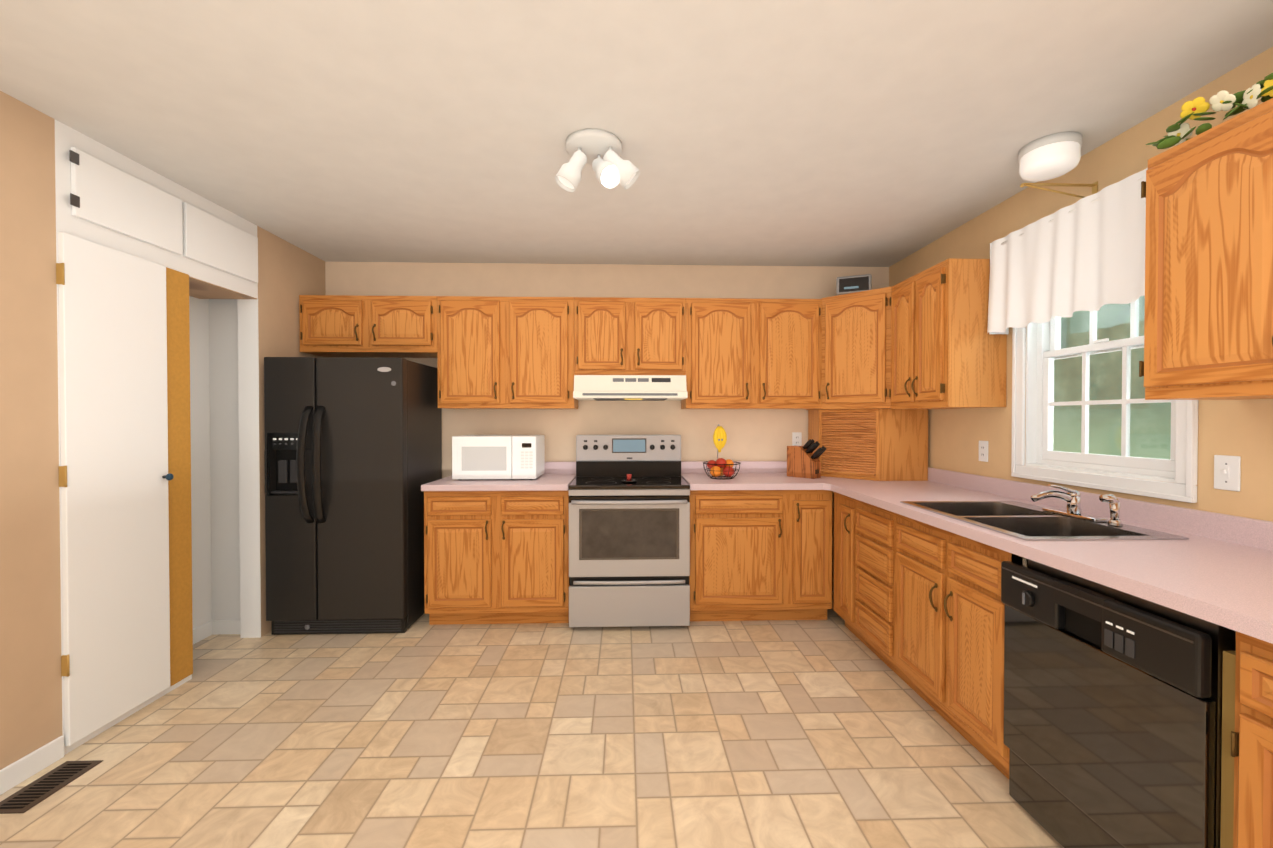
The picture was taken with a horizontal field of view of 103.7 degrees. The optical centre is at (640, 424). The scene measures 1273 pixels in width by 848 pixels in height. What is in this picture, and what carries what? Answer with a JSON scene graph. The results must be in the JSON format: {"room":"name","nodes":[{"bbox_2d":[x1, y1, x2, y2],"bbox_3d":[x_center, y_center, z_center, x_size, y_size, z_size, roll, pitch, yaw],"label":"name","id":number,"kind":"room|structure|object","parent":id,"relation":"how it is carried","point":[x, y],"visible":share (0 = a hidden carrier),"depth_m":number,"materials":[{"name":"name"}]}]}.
{"room":"kitchen","nodes":[
{"label":"kitchen","id":0,"kind":"room"},
{"bbox_2d":[0,91,325,769],"bbox_3d":[-2.462,0.070,0.966,0.454,2.482,5.446,0,1,-2],"label":"wall","id":1,"kind":"structure","parent":0,"point":[36,216],"depth_m":1.93,"materials":[{"name":"beige paint"}]},
{"bbox_2d":[0,267,260,794],"bbox_3d":[-2.387,0.289,0.660,0.350,2.050,4.825,0,1,-2],"label":"trim","id":2,"kind":"structure","parent":1,"relation":"attached to","point":[181,288],"depth_m":2.52,"materials":[{"name":"white wood"}]},
{"bbox_2d":[56,147,257,745],"bbox_3d":[-2.250,0.075,2.470,0.062,2.370,1.051,0,1,-2],"label":"closet door","id":3,"kind":"structure","parent":1,"relation":"attached to","point":[114,476],"depth_m":2.15,"materials":[{"name":"white wood"}]},
{"bbox_2d":[0,592,1062,847],"bbox_3d":[-0.622,1.335,1.096,5.445,0.050,5.563,0,1,-2],"label":"floor","id":4,"kind":"structure","parent":0,"point":[832,730],"depth_m":1.99,"materials":[{"name":"tile"}]},
{"bbox_2d":[0,760,102,813],"bbox_3d":[-2.139,1.299,1.801,0.137,0.004,0.257,0,1,-2],"label":"floor vent","id":5,"kind":"object","parent":4,"relation":"in","point":[36,792],"visible":1,"depth_m":1.79,"materials":[{"name":"brown metal"}]},
{"bbox_2d":[264,357,441,634],"bbox_3d":[-1.861,0.435,3.314,0.822,1.692,0.739,0,1,-2],"label":"fridge","id":6,"kind":"object","parent":4,"relation":"on","point":[353,456],"visible":1,"depth_m":3.03,"materials":[{"name":"black metal"}]},
{"bbox_2d":[424,490,569,624],"bbox_3d":[-0.911,0.847,3.419,0.902,0.874,0.649,0,1,-2],"label":"base cabinet","id":7,"kind":"object","parent":4,"relation":"on","point":[496,557],"visible":0.98,"depth_m":3.13,"materials":[{"name":"brown wood"}]},
{"bbox_2d":[421,462,575,490],"bbox_3d":[-0.912,0.345,3.418,0.907,0.128,0.644,0,1,-2],"label":"countertop","id":8,"kind":"structure","parent":7,"relation":"on","point":[557,476],"depth_m":3.16,"materials":[{"name":"pink laminate"}]},
{"bbox_2d":[452,435,544,479],"bbox_3d":[-0.971,0.221,3.477,0.551,0.292,0.363,0,1,-2],"label":"microwave","id":9,"kind":"object","parent":8,"relation":"on","point":[498,456],"visible":1,"depth_m":3.30,"materials":[{"name":"white plastic"}]},
{"bbox_2d":[568,435,689,626],"bbox_3d":[-0.076,0.670,3.402,0.755,1.189,0.678,0,1,-2],"label":"range","id":10,"kind":"object","parent":4,"relation":"on","point":[629,534],"visible":1,"depth_m":3.11,"materials":[{"name":"silver metal"}]},
{"bbox_2d":[689,490,832,620],"bbox_3d":[0.766,0.846,3.471,0.922,0.874,0.649,0,1,-2],"label":"base cabinet","id":11,"kind":"object","parent":4,"relation":"on","point":[758,555],"visible":0.98,"depth_m":3.18,"materials":[{"name":"brown wood"}]},
{"bbox_2d":[681,461,824,489],"bbox_3d":[0.729,0.345,3.443,0.851,0.128,0.696,0,1,-2],"label":"countertop","id":12,"kind":"structure","parent":11,"relation":"on","point":[752,475],"depth_m":3.37,"materials":[{"name":"pink laminate"}]},
{"bbox_2d":[703,424,740,478],"bbox_3d":[0.558,0.182,3.428,0.259,0.371,0.259,0,1,-2],"label":"fruit basket","id":13,"kind":"object","parent":12,"relation":"on","point":[720,467],"visible":1,"depth_m":3.42,"materials":[{"name":"black metal"}]},
{"bbox_2d":[825,467,1272,643],"bbox_3d":[1.570,0.358,2.224,0.754,0.128,3.186,0,1,-2],"label":"countertop","id":14,"kind":"structure","parent":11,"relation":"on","point":[1216,568],"depth_m":1.57,"materials":[{"name":"pink laminate"}]},
{"bbox_2d":[787,439,825,478],"bbox_3d":[1.166,0.234,3.483,0.105,0.268,0.259,-1,1,-44],"label":"knife block","id":15,"kind":"object","parent":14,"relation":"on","point":[804,461],"visible":1,"depth_m":3.46,"materials":[{"name":"brown wood"}]},
{"bbox_2d":[808,409,927,480],"bbox_3d":[1.580,0.130,3.533,0.608,0.473,0.521,0,1,-2],"label":"appliance garage","id":16,"kind":"object","parent":14,"relation":"on","point":[879,444],"visible":1,"depth_m":3.30,"materials":[{"name":"brown wood"}]},
{"bbox_2d":[900,501,1188,567],"bbox_3d":[1.557,0.466,2.058,0.562,0.177,0.764,0,1,-2],"label":"sink","id":17,"kind":"object","parent":14,"relation":"in","point":[1024,521],"visible":0.27,"depth_m":2.04,"materials":[{"name":"silver metal"}]},
{"bbox_2d":[1030,484,1122,525],"bbox_3d":[1.721,0.311,2.027,0.199,0.132,0.322,0,1,-2],"label":"faucet","id":18,"kind":"object","parent":14,"relation":"on","point":[1071,497],"visible":1,"depth_m":2.04,"materials":[{"name":"silver metal"}]},
{"bbox_2d":[833,492,868,647],"bbox_3d":[1.554,0.851,3.044,0.731,0.874,0.314,0,1,-2],"label":"base cabinet","id":19,"kind":"object","parent":4,"relation":"on","point":[845,564],"visible":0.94,"depth_m":2.99,"materials":[{"name":"brown wood"}]},
{"bbox_2d":[855,500,909,685],"bbox_3d":[1.582,0.855,2.677,0.699,0.874,0.417,0,1,-2],"label":"base cabinet","id":20,"kind":"object","parent":4,"relation":"on","point":[875,579],"visible":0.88,"depth_m":2.62,"materials":[{"name":"brown wood"}]},
{"bbox_2d":[896,514,1011,778],"bbox_3d":[1.583,0.862,2.104,0.731,0.874,0.724,0,1,-2],"label":"base cabinet","id":21,"kind":"object","parent":4,"relation":"on","point":[950,611],"visible":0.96,"depth_m":2.00,"materials":[{"name":"brown wood"}]},
{"bbox_2d":[1001,559,1235,847],"bbox_3d":[1.587,0.863,1.423,0.715,0.846,0.625,0,1,-2],"label":"dishwasher","id":22,"kind":"object","parent":4,"relation":"on","point":[1119,716],"visible":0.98,"depth_m":1.33,"materials":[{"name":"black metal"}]},
{"bbox_2d":[1231,631,1272,847],"bbox_3d":[1.635,0.875,0.877,0.704,0.874,0.459,0,1,-2],"label":"base cabinet","id":23,"kind":"object","parent":4,"relation":"on","point":[1252,744],"visible":0.96,"depth_m":1.05,"materials":[{"name":"brown wood"}]},
{"bbox_2d":[325,262,888,591],"bbox_3d":[-0.707,0.039,3.804,5.445,2.482,0.117,0,1,-2],"label":"wall","id":24,"kind":"structure","parent":0,"point":[759,434],"depth_m":3.75,"materials":[{"name":"beige paint"}]},
{"bbox_2d":[299,295,436,357],"bbox_3d":[-1.850,-0.686,3.520,0.919,0.383,0.354,0,1,-2],"label":"upper cabinet","id":25,"kind":"object","parent":24,"relation":"attached to","point":[367,326],"visible":1,"depth_m":3.38,"materials":[{"name":"brown wood"}]},
{"bbox_2d":[437,296,577,408],"bbox_3d":[-0.924,-0.496,3.551,0.930,0.763,0.354,0,1,-2],"label":"upper cabinet","id":26,"kind":"object","parent":24,"relation":"attached to","point":[505,352],"visible":1,"depth_m":3.41,"materials":[{"name":"brown wood"}]},
{"bbox_2d":[574,297,685,374],"bbox_3d":[-0.073,-0.611,3.576,0.769,0.534,0.354,0,1,-2],"label":"upper cabinet","id":27,"kind":"object","parent":24,"relation":"attached to","point":[628,336],"visible":1,"depth_m":3.44,"materials":[{"name":"brown wood"}]},
{"bbox_2d":[573,375,687,400],"bbox_3d":[-0.072,-0.255,3.546,0.765,0.170,0.422,0,1,-2],"label":"range hood","id":28,"kind":"object","parent":27,"relation":"attached to","point":[630,387],"visible":0.94,"depth_m":3.40,"materials":[{"name":"beige metal"}]},
{"bbox_2d":[681,298,821,408],"bbox_3d":[0.789,-0.497,3.604,0.952,0.763,0.354,0,1,-2],"label":"upper cabinet","id":29,"kind":"object","parent":24,"relation":"attached to","point":[744,353],"visible":1,"depth_m":3.47,"materials":[{"name":"brown wood"}]},
{"bbox_2d":[792,432,801,445],"bbox_3d":[1.192,0.117,3.801,0.072,0.116,0.008,0,1,-2],"label":"outlet","id":30,"kind":"object","parent":24,"relation":"attached to","point":[796,438],"visible":0.9,"depth_m":3.80,"materials":[{"name":"white plastic"}]},
{"bbox_2d":[806,286,891,409],"bbox_3d":[1.587,-0.495,3.494,0.637,0.775,0.625,0,1,-2],"label":"upper cabinet","id":31,"kind":"object","parent":24,"relation":"attached to","point":[856,350],"visible":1,"depth_m":3.31,"materials":[{"name":"brown wood"}]},
{"bbox_2d":[836,274,871,295],"bbox_3d":[1.458,-0.945,3.414,0.220,0.125,0.102,0,1,22],"label":"clock radio","id":32,"kind":"object","parent":31,"relation":"on","point":[851,284],"visible":0.71,"depth_m":3.37,"materials":[{"name":"black plastic"}]},
{"bbox_2d":[0,0,1272,266],"bbox_3d":[-0.622,-1.197,1.068,5.445,0.050,5.563,0,1,-2],"label":"ceiling","id":33,"kind":"structure","parent":0,"point":[830,132],"depth_m":1.84,"materials":[{"name":"paint"}]},
{"bbox_2d":[555,129,639,192],"bbox_3d":[-0.178,-1.079,2.115,0.357,0.206,0.238,0,1,-2],"label":"ceiling spotlight","id":34,"kind":"object","parent":33,"relation":"attached to","point":[600,150],"visible":1,"depth_m":2.06,"materials":[{"name":"white metal"}]},
{"bbox_2d":[1018,132,1082,181],"bbox_3d":[1.736,-1.122,2.122,0.212,0.121,0.212,0,1,-2],"label":"round ceiling light","id":35,"kind":"object","parent":33,"relation":"attached to","point":[1051,156],"visible":1,"depth_m":2.06,"materials":[{"name":"white glass"}]},
{"bbox_2d":[889,47,1272,521],"bbox_3d":[2.043,0.069,1.107,0.117,2.482,5.446,0,1,-2],"label":"wall","id":36,"kind":"structure","parent":0,"point":[1243,429],"depth_m":2.08,"materials":[{"name":"beige paint"}]},
{"bbox_2d":[889,258,1006,408],"bbox_3d":[1.740,-0.485,2.908,0.366,0.779,0.560,0,1,-2],"label":"upper cabinet","id":37,"kind":"object","parent":36,"relation":"attached to","point":[948,351],"visible":1,"depth_m":2.64,"materials":[{"name":"brown wood"}]},
{"bbox_2d":[979,441,987,461],"bbox_3d":[1.927,0.149,2.807,0.008,0.116,0.072,0,1,-2],"label":"electrical outlet plate","id":38,"kind":"object","parent":36,"relation":"attached to","point":[983,450],"visible":1,"depth_m":2.80,"materials":[{"name":"white plastic"}]},
{"bbox_2d":[1020,181,1097,197],"bbox_3d":[1.786,-0.995,2.136,0.329,0.085,0.024,0,1,-2],"label":"curtain bracket","id":39,"kind":"object","parent":36,"relation":"attached to","point":[1094,186],"visible":0.92,"depth_m":2.13,"materials":[{"name":"brown metal"}]},
{"bbox_2d":[987,168,1147,333],"bbox_3d":[1.879,-0.702,2.142,0.130,0.481,0.942,0,1,-2],"label":"curtain valance","id":40,"kind":"object","parent":36,"relation":"attached to","point":[1087,253],"visible":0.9,"depth_m":2.13,"materials":[{"name":"white fabric"}]},
{"bbox_2d":[1011,296,1197,502],"bbox_3d":[1.995,-0.299,2.165,0.137,1.141,0.821,0,1,-2],"label":"window","id":41,"kind":"structure","parent":36,"relation":"in","point":[1037,350],"depth_m":2.23,"materials":[{"name":"white wood"}]},
{"bbox_2d":[1139,98,1272,399],"bbox_3d":[1.793,-0.466,1.222,0.366,0.779,0.820,0,1,-2],"label":"upper cabinet","id":42,"kind":"object","parent":36,"relation":"attached to","point":[1208,317],"visible":1,"depth_m":1.43,"materials":[{"name":"brown wood"}]},
{"bbox_2d":[1146,73,1272,148],"bbox_3d":[1.715,-0.919,1.295,0.137,0.116,0.670,0,1,-2],"label":"flower garland","id":43,"kind":"object","parent":42,"relation":"on","point":[1197,108],"visible":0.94,"depth_m":1.47,"materials":[{"name":"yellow plant"}]},
{"bbox_2d":[1214,455,1240,491],"bbox_3d":[1.957,0.161,1.672,0.018,0.116,0.072,0,1,-2],"label":"switch plate","id":44,"kind":"object","parent":36,"relation":"attached to","point":[1227,471],"visible":1,"depth_m":1.67,"materials":[{"name":"white plastic"}]},
{"label":"outside","id":45,"kind":"structure","parent":0,"visible":0},
{"bbox_2d":[1053,296,1170,458],"bbox_3d":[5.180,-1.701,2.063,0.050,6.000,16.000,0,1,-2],"label":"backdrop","id":46,"kind":"structure","parent":45,"point":[1114,390],"depth_m":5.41,"materials":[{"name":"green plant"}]}
]}

